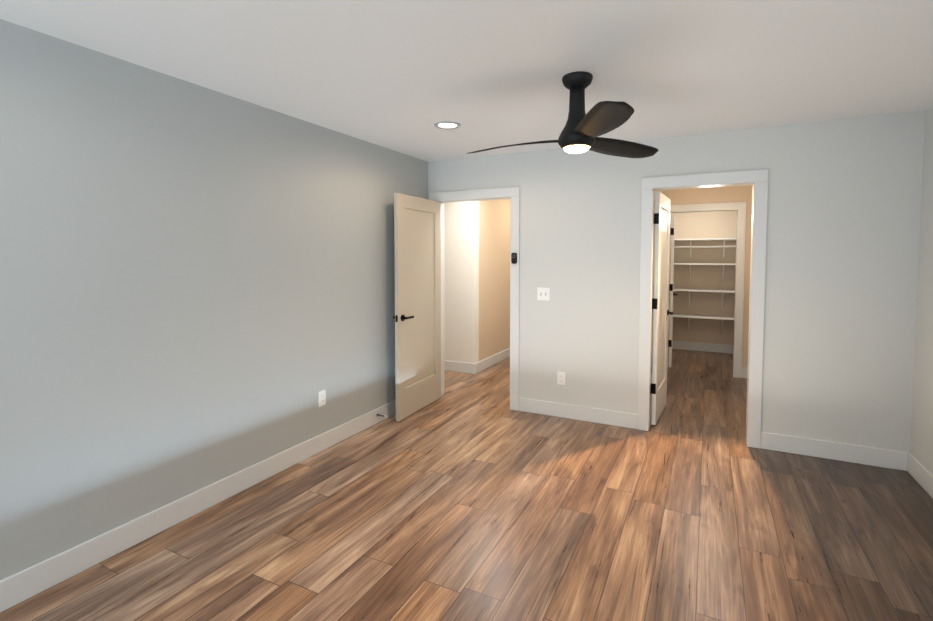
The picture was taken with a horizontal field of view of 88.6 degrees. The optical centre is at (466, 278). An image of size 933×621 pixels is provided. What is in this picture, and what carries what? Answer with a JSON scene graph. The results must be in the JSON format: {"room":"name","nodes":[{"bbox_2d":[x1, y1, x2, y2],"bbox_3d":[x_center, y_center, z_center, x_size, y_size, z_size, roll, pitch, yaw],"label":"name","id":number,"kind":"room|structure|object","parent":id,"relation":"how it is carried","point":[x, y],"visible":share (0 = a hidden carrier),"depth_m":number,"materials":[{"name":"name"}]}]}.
{"room":"empty bedroom","nodes":[
{"label":"empty bedroom","id":0,"kind":"room"},
{"bbox_2d":[0,19,510,579],"bbox_3d":[-1.110,0.082,3.718,0.120,2.450,8.920,1,3,27],"label":"wall","id":1,"kind":"structure","parent":0,"point":[197,287],"depth_m":2.59,"materials":[{"name":"grey paint"}]},
{"bbox_2d":[0,400,395,612],"bbox_3d":[-1.699,1.302,2.458,0.020,0.130,5.800,1,3,27],"label":"baseboard","id":2,"kind":"structure","parent":1,"relation":"attached to","point":[23,585],"depth_m":2.56,"materials":[{"name":"white wood"}]},
{"bbox_2d":[318,390,325,406],"bbox_3d":[-1.098,0.912,3.639,0.008,0.116,0.072,1,3,27],"label":"electrical outlet","id":3,"kind":"object","parent":1,"relation":"attached to","point":[322,398],"visible":1,"depth_m":3.63,"materials":[{"name":"white plastic"}]},
{"bbox_2d":[474,348,509,373],"bbox_3d":[0.538,1.097,6.860,0.020,0.130,1.916,1,3,27],"label":"baseboard","id":4,"kind":"structure","parent":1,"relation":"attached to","point":[481,365],"depth_m":6.45,"materials":[{"name":"white wood"}]},
{"bbox_2d":[444,201,478,363],"bbox_3d":[-0.539,-0.041,6.364,1.500,2.450,0.120,1,3,27],"label":"wall","id":5,"kind":"structure","parent":0,"point":[461,281],"depth_m":6.06,"materials":[{"name":"white paint"}]},
{"bbox_2d":[444,360,473,373],"bbox_3d":[-0.570,1.120,6.357,1.500,0.130,0.016,1,3,27],"label":"baseboard","id":6,"kind":"structure","parent":5,"relation":"attached to","point":[471,368],"depth_m":6.11,"materials":[{"name":"white wood"}]},
{"bbox_2d":[0,348,932,620],"bbox_3d":[0.460,1.319,4.140,5.850,0.060,9.350,1,3,27],"label":"floor","id":7,"kind":"structure","parent":0,"point":[468,498],"depth_m":2.56,"materials":[{"name":"brown wood"}]},
{"bbox_2d":[0,0,932,161],"bbox_3d":[0.460,-1.189,4.023,5.850,0.060,9.350,1,3,27],"label":"ceiling","id":8,"kind":"structure","parent":0,"point":[403,76],"depth_m":2.35,"materials":[{"name":"white paint"}]},
{"bbox_2d":[434,121,460,129],"bbox_3d":[-0.140,-1.131,3.539,0.196,0.011,0.196,1,3,27],"label":"recessed light","id":9,"kind":"object","parent":8,"relation":"in","point":[447,125],"visible":0.98,"depth_m":3.54,"materials":[{"name":"white plastic"}]},
{"bbox_2d":[467,71,657,157],"bbox_3d":[0.469,-0.892,2.668,1.036,0.407,1.165,1,3,27],"label":"ceiling fan","id":10,"kind":"object","parent":8,"relation":"hanging from","point":[582,131],"visible":1,"depth_m":2.55,"materials":[{"name":"black metal"}]},
{"bbox_2d":[652,190,657,351],"bbox_3d":[1.905,0.011,5.237,0.120,2.450,2.280,1,3,27],"label":"wall","id":11,"kind":"structure","parent":0,"point":[653,280],"depth_m":5.89,"materials":[{"name":"beige paint"}]},
{"bbox_2d":[428,110,924,451],"bbox_3d":[1.357,0.061,4.170,3.870,2.450,0.120,1,3,27],"label":"wall","id":12,"kind":"structure","parent":0,"point":[843,233],"depth_m":3.58,"materials":[{"name":"grey paint"}]},
{"bbox_2d":[393,193,440,420],"bbox_3d":[-0.438,0.246,4.571,0.147,2.018,0.807,1,3,27],"label":"bedroom door","id":13,"kind":"structure","parent":12,"relation":"in","point":[417,244],"depth_m":4.51,"materials":[{"name":"white painted wood"},{"name":"black metal"}]},
{"bbox_2d":[429,187,519,410],"bbox_3d":[0.091,0.191,4.820,0.990,2.130,0.160,1,3,27],"label":"door frame","id":14,"kind":"structure","parent":12,"relation":"attached to","point":[512,194],"depth_m":4.57,"materials":[{"name":"white wood"}]},
{"bbox_2d":[511,253,516,263],"bbox_3d":[0.450,-0.190,4.516,0.050,0.105,0.024,1,3,27],"label":"sensor","id":15,"kind":"object","parent":14,"relation":"attached to","point":[513,258],"visible":0.98,"depth_m":4.51,"materials":[{"name":"black plastic"}]},
{"bbox_2d":[537,287,549,300],"bbox_3d":[0.710,0.144,4.425,0.118,0.118,0.019,1,3,27],"label":"light switch","id":16,"kind":"object","parent":12,"relation":"attached to","point":[543,293],"visible":1,"depth_m":4.43,"materials":[{"name":"white plastic"}]},
{"bbox_2d":[557,372,564,384],"bbox_3d":[0.869,0.917,4.386,0.072,0.116,0.008,1,3,27],"label":"electrical outlet","id":17,"kind":"object","parent":12,"relation":"attached to","point":[560,378],"visible":1,"depth_m":4.38,"materials":[{"name":"white plastic"}]},
{"bbox_2d":[519,397,637,428],"bbox_3d":[0.983,1.214,4.338,1.080,0.130,0.016,1,3,27],"label":"baseboard","id":18,"kind":"structure","parent":12,"relation":"attached to","point":[596,415],"depth_m":4.31,"materials":[{"name":"white wood"}]},
{"bbox_2d":[651,191,673,424],"bbox_3d":[1.813,0.254,4.417,0.149,2.018,0.716,1,3,27],"label":"closet door","id":19,"kind":"structure","parent":12,"relation":"in","point":[661,312],"depth_m":4.33,"materials":[{"name":"white painted wood"},{"name":"black metal"}]},
{"bbox_2d":[637,169,767,447],"bbox_3d":[1.896,0.234,3.904,0.900,2.130,0.160,1,3,27],"label":"door frame","id":20,"kind":"structure","parent":12,"relation":"attached to","point":[757,180],"depth_m":3.74,"materials":[{"name":"white wood"}]},
{"bbox_2d":[760,432,903,470],"bbox_3d":[2.646,1.254,3.494,0.850,0.130,0.016,1,3,27],"label":"baseboard","id":21,"kind":"structure","parent":12,"relation":"attached to","point":[892,459],"depth_m":3.47,"materials":[{"name":"white wood"}]},
{"bbox_2d":[668,211,736,344],"bbox_3d":[3.760,-0.091,7.432,2.040,2.450,0.120,1,3,27],"label":"wall","id":22,"kind":"structure","parent":0,"point":[705,225],"depth_m":7.41,"materials":[{"name":"beige paint"}]},
{"bbox_2d":[668,341,733,353],"bbox_3d":[3.729,1.071,7.424,1.800,0.130,0.020,1,3,27],"label":"baseboard","id":23,"kind":"structure","parent":22,"relation":"attached to","point":[706,347],"depth_m":7.44,"materials":[{"name":"white wood"}]},
{"bbox_2d":[670,238,735,333],"bbox_3d":[3.651,0.129,7.227,1.800,1.450,0.362,1,3,27],"label":"closet shelf","id":24,"kind":"object","parent":22,"relation":"attached to","point":[688,316],"visible":0.5,"depth_m":7.07,"materials":[{"name":"white wood"}]},
{"bbox_2d":[658,185,752,367],"bbox_3d":[2.947,-0.027,6.052,2.240,2.450,0.120,1,3,27],"label":"wall","id":25,"kind":"structure","parent":0,"point":[729,194],"depth_m":5.80,"materials":[{"name":"beige paint"}]},
{"bbox_2d":[668,214,676,366],"bbox_3d":[2.823,0.151,6.611,0.149,2.018,0.748,1,3,27],"label":"closet door","id":26,"kind":"structure","parent":25,"relation":"in","point":[671,294],"depth_m":6.28,"materials":[{"name":"white wood"}]},
{"bbox_2d":[667,202,745,377],"bbox_3d":[2.965,0.134,6.040,0.930,2.130,0.140,1,3,27],"label":"door frame","id":27,"kind":"structure","parent":25,"relation":"attached to","point":[739,208],"depth_m":5.81,"materials":[{"name":"white wood"}]},
{"bbox_2d":[910,105,932,474],"bbox_3d":[1.796,0.226,0.631,0.120,2.450,6.040,1,3,27],"label":"wall","id":28,"kind":"structure","parent":0,"point":[921,448],"depth_m":3.12,"materials":[{"name":"grey paint"}]},
{"bbox_2d":[904,452,932,498],"bbox_3d":[1.734,1.383,0.717,0.020,0.130,5.800,1,3,27],"label":"baseboard","id":29,"kind":"structure","parent":28,"relation":"attached to","point":[912,465],"depth_m":3.11,"materials":[{"name":"white wood"}]}
]}

